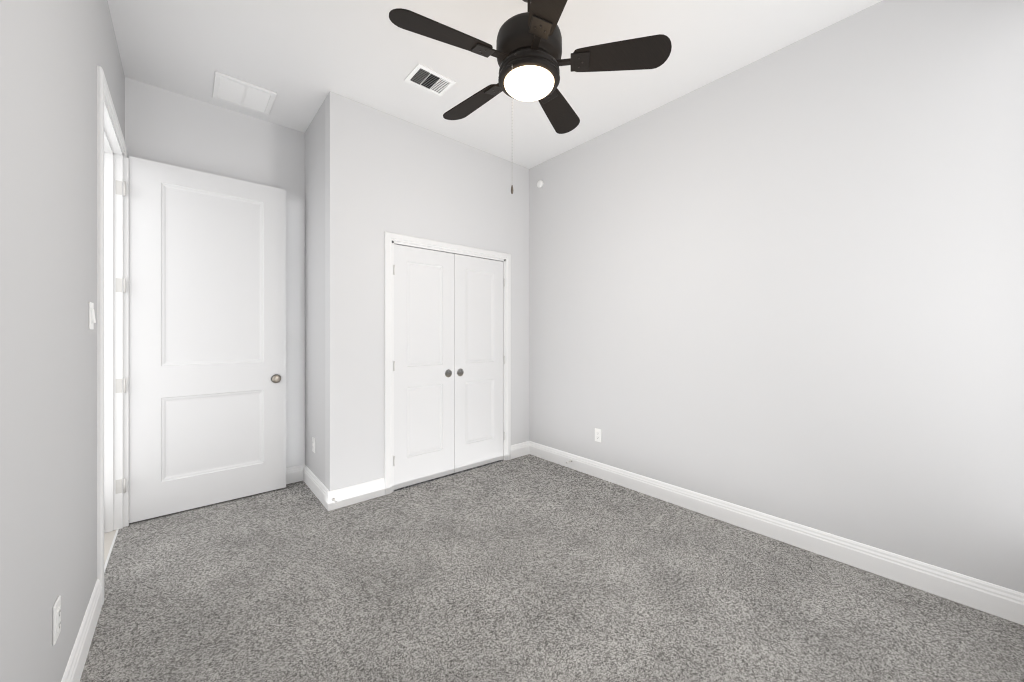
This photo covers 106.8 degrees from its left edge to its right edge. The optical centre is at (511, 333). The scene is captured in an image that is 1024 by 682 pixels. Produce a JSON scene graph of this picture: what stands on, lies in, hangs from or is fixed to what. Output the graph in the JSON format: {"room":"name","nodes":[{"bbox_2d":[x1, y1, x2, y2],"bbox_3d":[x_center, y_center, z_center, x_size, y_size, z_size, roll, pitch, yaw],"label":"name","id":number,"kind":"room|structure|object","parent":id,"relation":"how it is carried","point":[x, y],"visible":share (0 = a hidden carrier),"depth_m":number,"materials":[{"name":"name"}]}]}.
{"room":"empty bedroom","nodes":[
{"label":"empty bedroom","id":0,"kind":"room"},
{"bbox_2d":[0,0,124,681],"bbox_3d":[-1.382,-0.245,1.040,0.120,3.050,4.060,0,0,-41],"label":"wall","id":1,"kind":"structure","parent":0,"point":[54,54],"depth_m":1.14,"materials":[{"name":"grey paint"}]},
{"bbox_2d":[52,595,60,644],"bbox_3d":[-1.433,0.900,1.198,0.010,0.118,0.072,0,0,-41],"label":"electrical outlet","id":2,"kind":"object","parent":1,"relation":"attached to","point":[56,619],"visible":1,"depth_m":1.18,"materials":[{"name":"white plastic"}]},
{"bbox_2d":[61,579,101,681],"bbox_3d":[-0.969,1.212,0.666,0.016,0.135,2.953,0,0,-41],"label":"baseboard","id":3,"kind":"structure","parent":1,"relation":"attached to","point":[77,659],"depth_m":1.49,"materials":[{"name":"white wood"}]},
{"bbox_2d":[89,302,95,329],"bbox_3d":[-1.818,-0.078,1.648,0.016,0.118,0.072,0,0,-41],"label":"light switch","id":4,"kind":"object","parent":1,"relation":"attached to","point":[92,320],"visible":1,"depth_m":1.63,"materials":[{"name":"white plastic"}]},
{"bbox_2d":[97,65,128,604],"bbox_3d":[-2.322,0.011,2.135,0.166,2.537,1.039,0,0,-41],"label":"trim","id":5,"kind":"structure","parent":1,"relation":"attached to","point":[112,336],"depth_m":2.46,"materials":[{"name":"white wood"}]},
{"bbox_2d":[129,156,285,522],"bbox_3d":[-2.229,0.037,2.859,0.918,2.461,0.085,0,0,-41],"label":"entry door","id":6,"kind":"structure","parent":5,"relation":"attached to","point":[207,338],"depth_m":2.80,"materials":[{"name":"white wood"}]},
{"bbox_2d":[104,529,118,572],"bbox_3d":[-2.942,1.303,1.701,1.585,0.054,3.500,0,0,-41],"label":"floor","id":7,"kind":"structure","parent":0,"point":[109,539],"depth_m":2.31,"materials":[{"name":"wood"}]},
{"bbox_2d":[125,77,304,467],"bbox_3d":[-2.329,-0.245,2.985,1.232,3.050,0.120,0,0,-41],"label":"wall","id":8,"kind":"structure","parent":0,"point":[164,126],"depth_m":3.07,"materials":[{"name":"white paint"}]},
{"bbox_2d":[286,464,303,483],"bbox_3d":[-2.239,1.212,2.973,1.112,0.135,0.016,0,0,-41],"label":"baseboard","id":9,"kind":"structure","parent":8,"relation":"attached to","point":[294,474],"depth_m":3.28,"materials":[{"name":"white wood"}]},
{"bbox_2d":[305,100,324,484],"bbox_3d":[-1.608,-0.245,3.185,0.120,3.050,0.760,0,0,-41],"label":"wall","id":10,"kind":"structure","parent":0,"point":[315,282],"depth_m":3.07,"materials":[{"name":"white paint"}]},
{"bbox_2d":[312,437,314,452],"bbox_3d":[-1.618,0.905,3.097,0.010,0.118,0.072,0,0,-41],"label":"outlet","id":11,"kind":"object","parent":10,"relation":"attached to","point":[313,444],"visible":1,"depth_m":3.08,"materials":[{"name":"white plastic"}]},
{"bbox_2d":[303,464,328,509],"bbox_3d":[-1.581,1.212,3.050,0.016,0.135,0.760,0,0,-41],"label":"baseboard","id":12,"kind":"structure","parent":10,"relation":"attached to","point":[316,486],"depth_m":3.01,"materials":[{"name":"white wood"}]},
{"bbox_2d":[325,91,528,490],"bbox_3d":[-0.609,-0.245,3.467,2.000,3.050,0.120,0,0,-41],"label":"wall","id":13,"kind":"structure","parent":0,"point":[385,172],"depth_m":3.00,"materials":[{"name":"white paint"}]},
{"bbox_2d":[328,478,384,510],"bbox_3d":[-1.175,1.212,2.888,0.419,0.135,0.016,0,0,-41],"label":"baseboard","id":14,"kind":"structure","parent":13,"relation":"attached to","point":[354,494],"depth_m":2.88,"materials":[{"name":"white wood"}]},
{"bbox_2d":[394,244,453,489],"bbox_3d":[-0.764,0.269,3.301,0.578,1.999,0.060,0,0,-41],"label":"closet door","id":15,"kind":"structure","parent":13,"relation":"in","point":[424,365],"depth_m":3.27,"materials":[{"name":"white wood"}]},
{"bbox_2d":[384,231,510,494],"bbox_3d":[-0.554,0.232,3.503,1.324,2.097,0.138,0,0,-41],"label":"trim","id":16,"kind":"structure","parent":13,"relation":"attached to","point":[391,239],"depth_m":3.10,"materials":[{"name":"white wood"}]},
{"bbox_2d":[454,254,502,472],"bbox_3d":[-0.325,0.269,3.681,0.578,1.999,0.060,0,0,-41],"label":"closet door","id":17,"kind":"structure","parent":13,"relation":"in","point":[478,361],"depth_m":3.65,"materials":[{"name":"white wood"}]},
{"bbox_2d":[511,441,528,458],"bbox_3d":[0.088,1.212,3.980,0.273,0.135,0.016,0,0,-41],"label":"baseboard","id":18,"kind":"structure","parent":13,"relation":"attached to","point":[520,449],"depth_m":3.97,"materials":[{"name":"white wood"}]},
{"bbox_2d":[394,460,502,490],"bbox_3d":[-0.812,1.305,3.794,1.880,0.050,0.640,0,0,-41],"label":"floor","id":19,"kind":"structure","parent":0,"point":[446,475],"depth_m":3.54,"materials":[{"name":"grey carpet"}]},
{"bbox_2d":[107,0,882,168],"bbox_3d":[-0.160,-1.820,2.097,3.352,0.100,4.300,0,0,-41],"label":"ceiling","id":20,"kind":"structure","parent":0,"point":[302,59],"depth_m":2.39,"materials":[{"name":"paint"}]},
{"bbox_2d":[212,71,276,114],"bbox_3d":[-1.976,-1.762,2.804,0.355,0.016,0.355,0,0,-41],"label":"ceiling vent","id":21,"kind":"object","parent":20,"relation":"in","point":[237,92],"visible":1,"depth_m":2.79,"materials":[{"name":"white metal"}]},
{"bbox_2d":[404,63,455,96],"bbox_3d":[-0.572,-1.764,2.656,0.285,0.014,0.215,0,0,-41],"label":"ceiling vent","id":22,"kind":"object","parent":20,"relation":"in","point":[429,80],"visible":1,"depth_m":2.65,"materials":[{"name":"white metal"}]},
{"bbox_2d":[389,0,671,193],"bbox_3d":[0.047,-1.212,1.922,1.289,1.117,1.262,0,0,-41],"label":"ceiling fan","id":23,"kind":"object","parent":20,"relation":"hanging from","point":[527,53],"visible":1,"depth_m":1.80,"materials":[{"name":"brown metal"}]},
{"bbox_2d":[80,454,1023,681],"bbox_3d":[-0.167,1.305,2.091,3.132,0.050,4.060,0,0,-41],"label":"floor","id":24,"kind":"structure","parent":0,"point":[529,568],"depth_m":1.82,"materials":[{"name":"grey carpet"}]},
{"bbox_2d":[529,0,1023,592],"bbox_3d":[1.063,-0.245,3.154,0.120,3.050,4.300,0,0,-41],"label":"wall","id":25,"kind":"structure","parent":0,"point":[787,282],"depth_m":2.21,"materials":[{"name":"white paint"}]},
{"bbox_2d":[537,180,542,187],"bbox_3d":[0.287,-1.555,3.938,0.028,0.076,0.076,0,0,-41],"label":"smoke detector","id":26,"kind":"object","parent":25,"relation":"attached to","point":[540,184],"visible":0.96,"depth_m":3.92,"materials":[{"name":"white plastic"}]},
{"bbox_2d":[595,428,601,441],"bbox_3d":[0.768,0.905,3.396,0.010,0.118,0.072,0,0,-41],"label":"electrical outlet","id":27,"kind":"object","parent":25,"relation":"attached to","point":[598,435],"visible":1,"depth_m":3.39,"materials":[{"name":"white plastic"}]},
{"bbox_2d":[529,441,1023,624],"bbox_3d":[1.260,1.212,2.822,0.016,0.135,3.300,0,0,-41],"label":"baseboard","id":28,"kind":"structure","parent":25,"relation":"attached to","point":[994,599],"depth_m":2.18,"materials":[{"name":"white wood"}]}
]}

